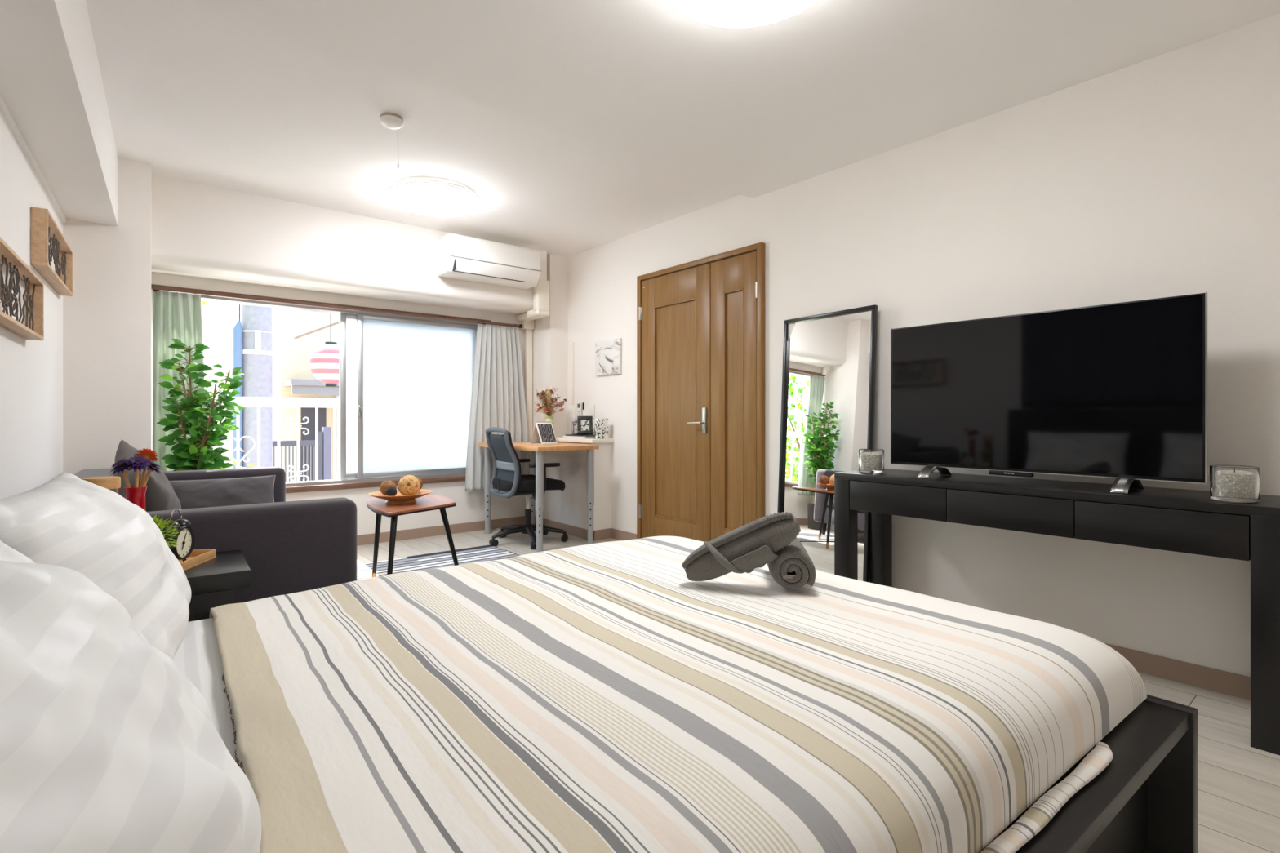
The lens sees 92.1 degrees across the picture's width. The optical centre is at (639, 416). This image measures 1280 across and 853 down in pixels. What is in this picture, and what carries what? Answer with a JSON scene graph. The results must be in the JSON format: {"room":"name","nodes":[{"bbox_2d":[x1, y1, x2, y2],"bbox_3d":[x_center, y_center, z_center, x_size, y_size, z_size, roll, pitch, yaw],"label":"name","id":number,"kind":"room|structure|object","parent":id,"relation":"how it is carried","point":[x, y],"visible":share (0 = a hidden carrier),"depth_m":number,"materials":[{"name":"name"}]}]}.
{"room":"studio apartment","nodes":[
{"label":"studio apartment","id":0,"kind":"room"},
{"bbox_2d":[0,111,62,499],"bbox_3d":[-1.742,-0.300,1.408,0.150,2.600,6.350,0,0,-37],"label":"wall","id":1,"kind":"structure","parent":0,"point":[31,371],"depth_m":2.44,"materials":[{"name":"white paint"}]},
{"bbox_2d":[0,236,44,340],"bbox_3d":[-2.176,-0.422,2.146,0.050,0.235,0.810,0,0,-37],"label":"wall art frame","id":2,"kind":"object","parent":1,"relation":"attached to","point":[33,330],"visible":1,"depth_m":2.19,"materials":[{"name":"brown wood"}]},
{"bbox_2d":[0,94,66,222],"bbox_3d":[-1.438,-1.048,1.124,0.032,0.027,5.530,0,0,-37],"label":"trim","id":3,"kind":"structure","parent":1,"relation":"attached to","point":[3,108],"depth_m":2.46,"materials":[{"name":"white paint"}]},
{"bbox_2d":[31,206,72,296],"bbox_3d":[-2.729,-0.744,2.874,0.050,0.237,0.820,0,0,-37],"label":"wall art frame","id":4,"kind":"object","parent":1,"relation":"attached to","point":[43,226],"visible":1,"depth_m":2.76,"materials":[{"name":"brown wood"}]},
{"bbox_2d":[0,0,118,226],"bbox_3d":[-1.362,-1.260,1.200,0.244,0.400,5.560,0,0,-37],"label":"beam","id":5,"kind":"structure","parent":0,"point":[51,86],"depth_m":2.15,"materials":[{"name":"white paint"}]},
{"bbox_2d":[62,157,151,474],"bbox_3d":[-3.257,-0.232,3.537,0.702,2.463,0.595,0,0,-39],"label":"pillar","id":6,"kind":"structure","parent":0,"point":[107,317],"depth_m":3.42,"materials":[{"name":"white paint"}]},
{"bbox_2d":[151,272,526,535],"bbox_3d":[-2.388,-0.300,4.714,4.100,2.600,0.160,0,0,-39],"label":"wall","id":7,"kind":"structure","parent":0,"point":[470,505],"depth_m":4.94,"materials":[{"name":"white paint"}]},
{"bbox_2d":[151,284,522,493],"bbox_3d":[-2.165,-0.148,4.822,2.662,1.407,0.247,0,0,-39],"label":"window","id":8,"kind":"structure","parent":7,"relation":"in","point":[406,382],"depth_m":5.00,"materials":[{"name":"glass"}]},
{"bbox_2d":[152,289,204,471],"bbox_3d":[-2.985,-0.082,4.009,0.295,1.445,0.086,0,0,-39],"label":"curtain","id":9,"kind":"object","parent":8,"relation":"hanging from","point":[176,315],"visible":0.44,"depth_m":3.97,"materials":[{"name":"green fabric"}]},
{"bbox_2d":[465,323,528,491],"bbox_3d":[-1.252,-0.082,5.433,0.606,1.445,0.066,0,0,-39],"label":"curtain","id":10,"kind":"object","parent":8,"relation":"hanging from","point":[498,398],"visible":0.79,"depth_m":5.42,"materials":[{"name":"white fabric"}]},
{"bbox_2d":[151,174,546,315],"bbox_3d":[-2.027,-1.196,4.669,2.800,0.533,0.408,0,0,-39],"label":"beam","id":11,"kind":"structure","parent":7,"relation":"in","point":[198,230],"depth_m":4.20,"materials":[{"name":"white paint"}]},
{"bbox_2d":[437,232,541,288],"bbox_3d":[-1.193,-1.230,4.932,0.787,0.290,0.246,0,0,-39],"label":"air conditioner","id":12,"kind":"object","parent":11,"relation":"attached to","point":[460,257],"visible":1,"depth_m":4.81,"materials":[{"name":"white plastic"}]},
{"bbox_2d":[356,515,524,546],"bbox_3d":[-2.098,0.961,4.850,2.800,0.079,0.019,0,0,-39],"label":"baseboard","id":13,"kind":"structure","parent":7,"relation":"attached to","point":[368,539],"depth_m":5.16,"materials":[{"name":"beige wood"}]},
{"bbox_2d":[516,279,549,464],"bbox_3d":[-0.953,-0.263,5.483,0.160,1.825,0.497,0,0,-30],"label":"duct","id":14,"kind":"object","parent":7,"relation":"attached to","point":[540,309],"visible":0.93,"depth_m":5.64,"materials":[{"name":"beige plastic"}]},
{"bbox_2d":[532,253,568,519],"bbox_3d":[-0.834,-0.232,5.680,0.205,2.463,0.363,0,0,-39],"label":"pillar","id":15,"kind":"structure","parent":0,"point":[550,333],"depth_m":5.54,"materials":[{"name":"white paint"}]},
{"bbox_2d":[85,0,1279,257],"bbox_3d":[-0.502,-1.494,2.500,4.200,0.213,6.400,0,0,-39],"label":"ceiling","id":16,"kind":"structure","parent":0,"point":[577,126],"depth_m":2.61,"materials":[{"name":"white paint"}]},
{"bbox_2d":[379,112,403,167],"bbox_3d":[-1.198,-1.331,2.976,0.104,0.225,0.104,0,0,-39],"label":"smoke detector","id":17,"kind":"object","parent":16,"relation":"attached to","point":[388,120],"visible":1,"depth_m":2.95,"materials":[{"name":"beige plastic"}]},
{"bbox_2d":[385,176,483,217],"bbox_3d":[-1.312,-1.387,3.957,0.591,0.112,0.591,0,0,-39],"label":"ceiling light","id":18,"kind":"object","parent":16,"relation":"attached to","point":[436,197],"visible":1,"depth_m":3.81,"materials":[{"name":"white plastic"}]},
{"bbox_2d":[665,0,818,27],"bbox_3d":[0.325,-1.331,1.808,0.591,0.112,0.591,0,0,-39],"label":"ceiling light","id":19,"kind":"object","parent":16,"relation":"attached to","point":[721,13],"visible":1,"depth_m":1.96,"materials":[{"name":"white plastic"}]},
{"bbox_2d":[356,528,1279,852],"bbox_3d":[-0.502,1.060,2.500,4.200,0.120,6.400,0,0,-39],"label":"floor","id":20,"kind":"structure","parent":0,"point":[1238,783],"depth_m":1.81,"materials":[{"name":"beige wood"}]},
{"bbox_2d":[155,338,244,471],"bbox_3d":[-2.748,0.261,3.877,0.465,1.478,0.353,0,0,-39],"label":"potted tree","id":21,"kind":"object","parent":20,"relation":"on","point":[202,415],"visible":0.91,"depth_m":3.82,"materials":[{"name":"green plant"}]},
{"bbox_2d":[73,466,356,603],"bbox_3d":[-2.019,0.639,2.784,0.955,0.719,1.973,0,0,-37],"label":"sofa","id":22,"kind":"object","parent":20,"relation":"on","point":[287,547],"visible":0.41,"depth_m":2.16,"materials":[{"name":"grey fabric"}]},
{"bbox_2d":[113,439,182,511],"bbox_3d":[-1.840,0.322,2.307,0.560,0.468,0.192,0,0,37],"label":"throw cushion","id":23,"kind":"object","parent":22,"relation":"on","point":[160,495],"visible":0.27,"depth_m":2.17,"materials":[{"name":"grey fabric"}]},
{"bbox_2d":[168,475,275,509],"bbox_3d":[-2.349,0.455,3.438,0.561,0.218,0.144,0,0,-36],"label":"throw cushion","id":24,"kind":"object","parent":22,"relation":"on","point":[191,494],"visible":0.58,"depth_m":3.42,"materials":[{"name":"grey fabric"}]},
{"bbox_2d":[183,549,250,622],"bbox_3d":[-1.371,0.720,1.789,0.382,0.560,0.342,0,0,-37],"label":"nightstand","id":25,"kind":"object","parent":20,"relation":"on","point":[212,582],"visible":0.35,"depth_m":1.74,"materials":[{"name":"black wood"}]},
{"bbox_2d":[81,475,120,494],"bbox_3d":[-1.415,0.300,1.620,0.079,0.279,0.079,0,0,-39],"label":"wooden box","id":26,"kind":"object","parent":25,"relation":"on","point":[113,483],"visible":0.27,"depth_m":1.61,"materials":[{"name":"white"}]},
{"bbox_2d":[151,514,181,548],"bbox_3d":[-1.315,0.354,1.672,0.115,0.172,0.116,0,0,-39],"label":"potted plant","id":27,"kind":"object","parent":25,"relation":"on","point":[160,523],"visible":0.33,"depth_m":1.68,"materials":[{"name":"green plant"}]},
{"bbox_2d":[177,549,216,570],"bbox_3d":[-1.391,0.427,1.811,0.170,0.026,0.200,0,0,-8],"label":"serving tray","id":28,"kind":"object","parent":25,"relation":"on","point":[197,557],"visible":0.25,"depth_m":1.86,"materials":[{"name":"brown wood"}]},
{"bbox_2d":[123,485,146,510],"bbox_3d":[-1.425,0.316,1.742,0.053,0.234,0.053,0,0,-39],"label":"flower vase","id":29,"kind":"object","parent":28,"relation":"on","point":[135,495],"visible":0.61,"depth_m":1.73,"materials":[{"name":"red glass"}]},
{"bbox_2d":[109,458,130,488],"bbox_3d":[-1.434,0.268,1.712,0.062,0.304,0.065,0,0,-39],"label":"flower","id":30,"kind":"object","parent":29,"relation":"in","point":[118,466],"visible":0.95,"depth_m":1.70,"materials":[{"name":"purple plant"}]},
{"bbox_2d":[122,455,152,487],"bbox_3d":[-1.404,0.265,1.723,0.068,0.310,0.060,0,0,-39],"label":"flower","id":31,"kind":"object","parent":29,"relation":"in","point":[138,463],"visible":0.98,"depth_m":1.72,"materials":[{"name":"purple plant"}]},
{"bbox_2d":[133,448,158,487],"bbox_3d":[-1.422,0.255,1.776,0.063,0.329,0.063,0,0,-39],"label":"flower","id":32,"kind":"object","parent":29,"relation":"in","point":[150,455],"visible":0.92,"depth_m":1.77,"materials":[{"name":"orange plant"}]},
{"bbox_2d":[141,459,162,487],"bbox_3d":[-1.398,0.271,1.757,0.062,0.298,0.068,0,0,-39],"label":"flower","id":33,"kind":"object","parent":29,"relation":"in","point":[150,468],"visible":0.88,"depth_m":1.75,"materials":[{"name":"purple plant"}]},
{"bbox_2d":[160,508,194,561],"bbox_3d":[-1.353,0.352,1.797,0.051,0.165,0.098,0,0,-7],"label":"alarm clock","id":34,"kind":"object","parent":28,"relation":"on","point":[185,543],"visible":0.73,"depth_m":1.80,"materials":[{"name":"black metal"}]},
{"bbox_2d":[366,493,458,577],"bbox_3d":[-1.345,0.743,3.576,0.518,0.492,0.854,0,0,-39],"label":"side table","id":35,"kind":"object","parent":20,"relation":"on","point":[428,502],"visible":0.65,"depth_m":3.49,"materials":[{"name":"brown wood"}]},
{"bbox_2d":[368,488,432,504],"bbox_3d":[-1.385,0.469,3.574,0.348,0.056,0.348,0,0,-39],"label":"wooden bowl","id":36,"kind":"object","parent":35,"relation":"on","point":[398,498],"visible":0.84,"depth_m":3.50,"materials":[{"name":"brown wood"}]},
{"bbox_2d":[379,480,396,495],"bbox_3d":[-1.458,0.415,3.571,0.088,0.089,0.089,0,0,-39],"label":"ball","id":37,"kind":"object","parent":36,"relation":"in","point":[384,485],"visible":0.7,"depth_m":3.54,"materials":[{"name":"brown"}]},
{"bbox_2d":[386,486,396,496],"bbox_3d":[-1.408,0.427,3.493,0.059,0.059,0.059,0,0,-39],"label":"ball","id":38,"kind":"object","parent":36,"relation":"in","point":[390,491],"visible":0.98,"depth_m":3.47,"materials":[{"name":"black wicker"}]},
{"bbox_2d":[397,475,420,495],"bbox_3d":[-1.336,0.402,3.568,0.123,0.123,0.124,0,0,-39],"label":"ball","id":39,"kind":"object","parent":36,"relation":"in","point":[409,485],"visible":0.99,"depth_m":3.53,"materials":[{"name":"brown"}]},
{"bbox_2d":[415,476,422,489],"bbox_3d":[-1.340,0.405,3.673,0.090,0.089,0.089,0,0,-39],"label":"ball","id":40,"kind":"object","parent":36,"relation":"in","point":[419,478],"visible":0.23,"depth_m":3.67,"materials":[{"name":"brown"}]},
{"bbox_2d":[356,544,520,580],"bbox_3d":[-1.530,0.996,4.092,1.435,0.009,0.555,0,0,-39],"label":"striped rug","id":41,"kind":"object","parent":20,"relation":"on","point":[486,553],"visible":0.56,"depth_m":4.24,"materials":[{"name":"white fabric"}]},
{"bbox_2d":[484,426,568,549],"bbox_3d":[-0.912,0.542,4.914,0.592,0.915,0.651,0,0,-37],"label":"office chair","id":42,"kind":"object","parent":20,"relation":"on","point":[508,482],"visible":0.94,"depth_m":4.78,"materials":[{"name":"black plastic"}]},
{"bbox_2d":[478,440,599,552],"bbox_3d":[-0.852,0.612,5.048,0.547,0.776,1.010,0,0,-39],"label":"desk","id":43,"kind":"object","parent":20,"relation":"on","point":[535,451],"visible":0.86,"depth_m":4.82,"materials":[{"name":"brown wood"}]},
{"bbox_2d":[524,421,559,444],"bbox_3d":[-0.795,0.132,4.976,0.220,0.183,0.180,0,0,36],"label":"photo frame","id":44,"kind":"object","parent":43,"relation":"on","point":[543,433],"visible":0.99,"depth_m":4.94,"materials":[{"name":"white"}]},
{"bbox_2d":[544,416,554,428],"bbox_3d":[-0.781,0.111,5.314,0.080,0.225,0.080,0,0,-39],"label":"vase","id":45,"kind":"object","parent":43,"relation":"on","point":[547,418],"visible":0.27,"depth_m":5.29,"materials":[{"name":"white ceramic"}]},
{"bbox_2d":[533,387,566,416],"bbox_3d":[-0.790,-0.116,5.317,0.246,0.269,0.333,0,0,-39],"label":"bouquet","id":46,"kind":"object","parent":45,"relation":"in","point":[547,403],"visible":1,"depth_m":5.29,"materials":[{"name":"brown plant"}]},
{"bbox_2d":[534,516,611,540],"bbox_3d":[-0.628,0.961,5.403,0.199,0.079,1.012,0,0,-39],"label":"baseboard","id":47,"kind":"structure","parent":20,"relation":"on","point":[576,531],"depth_m":5.11,"materials":[{"name":"beige wood"}]},
{"bbox_2d":[549,441,611,530],"bbox_3d":[-0.518,0.605,5.284,0.200,0.790,0.670,0,0,-39],"label":"cabinet","id":48,"kind":"object","parent":20,"relation":"on","point":[568,506],"visible":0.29,"depth_m":5.11,"materials":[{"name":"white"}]},
{"bbox_2d":[555,436,614,443],"bbox_3d":[-0.516,0.199,5.257,0.232,0.032,0.705,0,0,-39],"label":"ledge","id":49,"kind":"object","parent":48,"relation":"on","point":[558,438],"visible":0.66,"depth_m":5.04,"materials":[{"name":"white"}]},
{"bbox_2d":[562,435,595,439],"bbox_3d":[-0.479,0.173,5.186,0.192,0.018,0.340,0,0,-39],"label":"book","id":50,"kind":"object","parent":49,"relation":"on","point":[566,437],"visible":0.64,"depth_m":5.08,"materials":[{"name":"white paper"}]},
{"bbox_2d":[565,434,595,436],"bbox_3d":[-0.468,0.159,5.160,0.168,0.010,0.315,0,0,-39],"label":"book","id":51,"kind":"object","parent":50,"relation":"on","point":[593,435],"visible":0.67,"depth_m":5.05,"materials":[{"name":"grey paper"}]},
{"bbox_2d":[571,420,577,434],"bbox_3d":[-0.533,0.094,5.239,0.100,0.119,0.085,0,0,-17],"label":"photo frame","id":52,"kind":"object","parent":51,"relation":"on","point":[574,423],"visible":0.42,"depth_m":5.21,"materials":[{"name":"silver metal"}]},
{"bbox_2d":[573,422,577,432],"bbox_3d":[-0.529,0.095,5.227,0.078,0.095,0.036,0,0,-17],"label":"picture","id":53,"kind":"object","parent":52,"relation":"attached to","point":[575,424],"depth_m":5.21,"materials":[{"name":"white paper"}]},
{"bbox_2d":[577,416,592,435],"bbox_3d":[-0.461,0.076,5.160,0.125,0.156,0.102,0,0,-7],"label":"photo frame","id":54,"kind":"object","parent":51,"relation":"on","point":[584,424],"visible":1,"depth_m":5.14,"materials":[{"name":"black"}]},
{"bbox_2d":[580,419,589,431],"bbox_3d":[-0.460,0.077,5.154,0.078,0.107,0.052,0,0,-7],"label":"picture","id":55,"kind":"object","parent":54,"relation":"attached to","point":[584,424],"depth_m":5.15},
{"bbox_2d":[595,418,608,439],"bbox_3d":[-0.311,0.100,5.021,0.090,0.165,0.056,0,0,-31],"label":"box","id":56,"kind":"object","parent":49,"relation":"on","point":[601,424],"visible":1,"depth_m":5.00,"materials":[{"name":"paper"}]},
{"bbox_2d":[777,304,877,582],"bbox_3d":[1.026,0.211,3.449,0.114,1.581,0.628,0,0,-34],"label":"floor mirror","id":57,"kind":"object","parent":20,"relation":"on","point":[828,398],"visible":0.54,"depth_m":3.45,"materials":[{"name":"mirror"}]},
{"bbox_2d":[834,468,1279,755],"bbox_3d":[1.569,0.635,2.514,0.398,0.730,1.510,0,0,-39],"label":"console table","id":58,"kind":"object","parent":20,"relation":"on","point":[1169,519],"visible":0.86,"depth_m":2.19,"materials":[{"name":"black wood"}]},
{"bbox_2d":[858,448,884,473],"bbox_3d":[1.113,0.214,2.968,0.117,0.110,0.117,0,0,-39],"label":"glass candle","id":59,"kind":"object","parent":58,"relation":"on","point":[870,460],"visible":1,"depth_m":2.92,"materials":[{"name":"white wax"}]},
{"bbox_2d":[890,292,1208,493],"bbox_3d":[1.539,-0.072,2.482,0.227,0.682,1.105,0,0,-39],"label":"television","id":60,"kind":"object","parent":58,"relation":"on","point":[1119,391],"visible":1,"depth_m":2.36,"materials":[{"name":"black"}]},
{"bbox_2d":[1209,465,1260,502],"bbox_3d":[1.897,0.214,1.968,0.117,0.110,0.117,0,0,-39],"label":"glass candle","id":61,"kind":"object","parent":58,"relation":"on","point":[1228,483],"visible":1,"depth_m":1.93,"materials":[{"name":"clear glass"}]},
{"bbox_2d":[979,694,1197,852],"bbox_3d":[-0.190,0.470,1.353,2.135,1.060,1.735,0,0,-37],"label":"frame","id":62,"kind":"object","parent":20,"relation":"on","point":[1144,800],"visible":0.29,"depth_m":1.23,"materials":[{"name":"black wood"}]},
{"bbox_2d":[173,617,245,774],"bbox_3d":[-0.201,0.626,1.374,2.013,0.235,1.498,0,0,-37],"label":"sheet","id":63,"kind":"object","parent":62,"relation":"on","point":[198,656],"visible":0.02,"depth_m":1.24,"materials":[{"name":"white fabric"}]},
{"bbox_2d":[0,471,191,660],"bbox_3d":[-1.018,0.307,1.147,0.299,0.370,0.660,0,0,-33],"label":"pillow","id":64,"kind":"object","parent":63,"relation":"on","point":[86,528],"visible":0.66,"depth_m":1.02,"materials":[{"name":"white fabric"}]},
{"bbox_2d":[0,540,261,852],"bbox_3d":[-0.504,0.308,0.497,0.313,0.381,0.660,0,0,-40],"label":"pillow","id":65,"kind":"object","parent":63,"relation":"on","point":[107,745],"visible":1,"depth_m":0.43,"materials":[{"name":"white fabric"}]},
{"bbox_2d":[208,535,1146,852],"bbox_3d":[-0.016,0.536,1.487,1.631,0.161,1.657,0,0,-37],"label":"duvet","id":66,"kind":"object","parent":63,"relation":"on","point":[599,697],"visible":0.95,"depth_m":1.00,"materials":[{"name":"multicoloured fabric"}]},
{"bbox_2d":[682,511,800,581],"bbox_3d":[0.268,0.350,1.649,0.315,0.199,0.106,0,0,13],"label":"folded blanket","id":67,"kind":"object","parent":66,"relation":"on","point":[748,547],"visible":1,"depth_m":1.62,"materials":[{"name":"grey fabric"}]},
{"bbox_2d":[766,537,815,589],"bbox_3d":[0.415,0.399,1.728,0.123,0.113,0.274,0,0,6],"label":"rolled towel","id":68,"kind":"object","parent":66,"relation":"on","point":[793,567],"visible":0.73,"depth_m":1.60,"materials":[{"name":"grey fabric"}]},
{"bbox_2d":[568,13,1279,677],"bbox_3d":[1.030,-0.300,3.663,0.150,2.600,6.250,0,0,-39],"label":"wall","id":69,"kind":"structure","parent":0,"point":[1158,176],"depth_m":2.66,"materials":[{"name":"white paint"}]},
{"bbox_2d":[568,405,575,420],"bbox_3d":[-0.608,-0.030,5.521,0.018,0.130,0.100,0,0,-39],"label":"wall switch","id":70,"kind":"object","parent":69,"relation":"attached to","point":[571,408],"visible":1,"depth_m":5.51,"materials":[{"name":"white plastic"}]},
{"bbox_2d":[571,342,573,405],"bbox_3d":[-0.600,-0.375,5.517,0.010,0.570,0.025,0,0,-39],"label":"cable cover","id":71,"kind":"object","parent":69,"relation":"attached to","point":[572,344],"visible":1,"depth_m":5.51,"materials":[{"name":"beige plastic"}]},
{"bbox_2d":[576,402,584,420],"bbox_3d":[-0.525,-0.037,5.412,0.028,0.165,0.087,0,0,-39],"label":"remote control","id":72,"kind":"object","parent":69,"relation":"attached to","point":[579,404],"visible":0.77,"depth_m":5.40,"materials":[{"name":"white plastic"}]},
{"bbox_2d":[589,404,595,418],"bbox_3d":[-0.413,-0.040,5.293,0.008,0.120,0.080,0,0,-39],"label":"blank plate","id":73,"kind":"object","parent":69,"relation":"attached to","point":[592,407],"visible":0.76,"depth_m":5.28,"materials":[{"name":"beige plastic"}]},
{"bbox_2d":[595,337,622,375],"bbox_3d":[-0.267,-0.487,5.095,0.032,0.286,0.340,0,0,-39],"label":"print","id":74,"kind":"object","parent":69,"relation":"attached to","point":[608,353],"visible":1,"depth_m":5.08,"materials":[{"name":"white paper"}]},
{"bbox_2d":[636,241,764,542],"bbox_3d":[0.363,-0.042,4.296,0.096,2.083,1.225,0,0,-39],"label":"door","id":75,"kind":"structure","parent":69,"relation":"in","point":[700,323],"depth_m":4.23,"materials":[{"name":"brown wood"}]},
{"bbox_2d":[611,528,1250,700],"bbox_3d":[1.296,0.961,3.222,0.019,0.079,4.830,0,0,-39],"label":"baseboard","id":76,"kind":"structure","parent":69,"relation":"attached to","point":[1195,675],"depth_m":2.31,"materials":[{"name":"beige wood"}]},
{"bbox_3d":[-2.901,1.150,4.865,6.700,0.200,0.700,0,0,-39],"label":"floor","id":77,"kind":"structure","parent":0,"visible":0},
{"bbox_2d":[212,396,339,482],"bbox_3d":[-2.914,0.448,5.117,5.200,1.205,0.055,0,0,-39],"label":"balcony railing","id":78,"kind":"object","parent":77,"relation":"on","point":[245,402],"visible":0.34,"depth_m":5.11,"materials":[{"name":"white metal"}]},
{"label":"outside","id":79,"kind":"structure","parent":0,"visible":0},
{"bbox_3d":[-7.375,2.300,12.903,23.000,0.200,18.700,0,0,-39],"label":"ground","id":80,"kind":"structure","parent":79,"visible":0},
{"bbox_2d":[201,300,223,306],"bbox_3d":[-4.921,-0.461,5.582,3.024,5.360,1.943,0,0,-39],"label":"broadleaf tree","id":81,"kind":"object","parent":80,"relation":"on","point":[203,303],"visible":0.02,"depth_m":6.17,"materials":[{"name":"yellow plant"}]},
{"bbox_2d":[224,457,253,468],"bbox_3d":[-3.941,1.285,5.683,1.104,1.853,0.926,0,0,-39],"label":"broadleaf tree","id":82,"kind":"object","parent":80,"relation":"on","point":[234,462],"visible":0.02,"depth_m":5.79,"materials":[{"name":"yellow plant"}]},
{"bbox_2d":[232,304,273,468],"bbox_3d":[-4.524,-2.150,7.254,0.343,8.700,0.401,0,0,-5],"label":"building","id":83,"kind":"structure","parent":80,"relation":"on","point":[252,352],"depth_m":7.14,"materials":[{"name":"concrete"}]},
{"bbox_2d":[272,426,331,482],"bbox_3d":[-4.400,1.170,7.931,0.760,2.060,0.120,0,0,-39],"label":"gate","id":84,"kind":"object","parent":80,"relation":"on","point":[325,436],"visible":0.3,"depth_m":8.03,"materials":[{"name":"grey metal"}]},
{"bbox_2d":[271,307,339,482],"bbox_3d":[-3.588,-0.100,10.895,5.600,4.600,3.613,0,0,-39],"label":"house","id":85,"kind":"structure","parent":80,"relation":"on","point":[297,334],"depth_m":8.82,"materials":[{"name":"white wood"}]},
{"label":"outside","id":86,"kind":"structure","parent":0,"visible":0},
{"bbox_2d":[309,313,339,386],"bbox_3d":[-3.676,-1.180,7.335,0.450,1.640,0.450,0,0,-39],"label":"paper lantern","id":87,"kind":"object","parent":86,"point":[324,362],"visible":0.78,"depth_m":7.17,"materials":[{"name":"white paper"}]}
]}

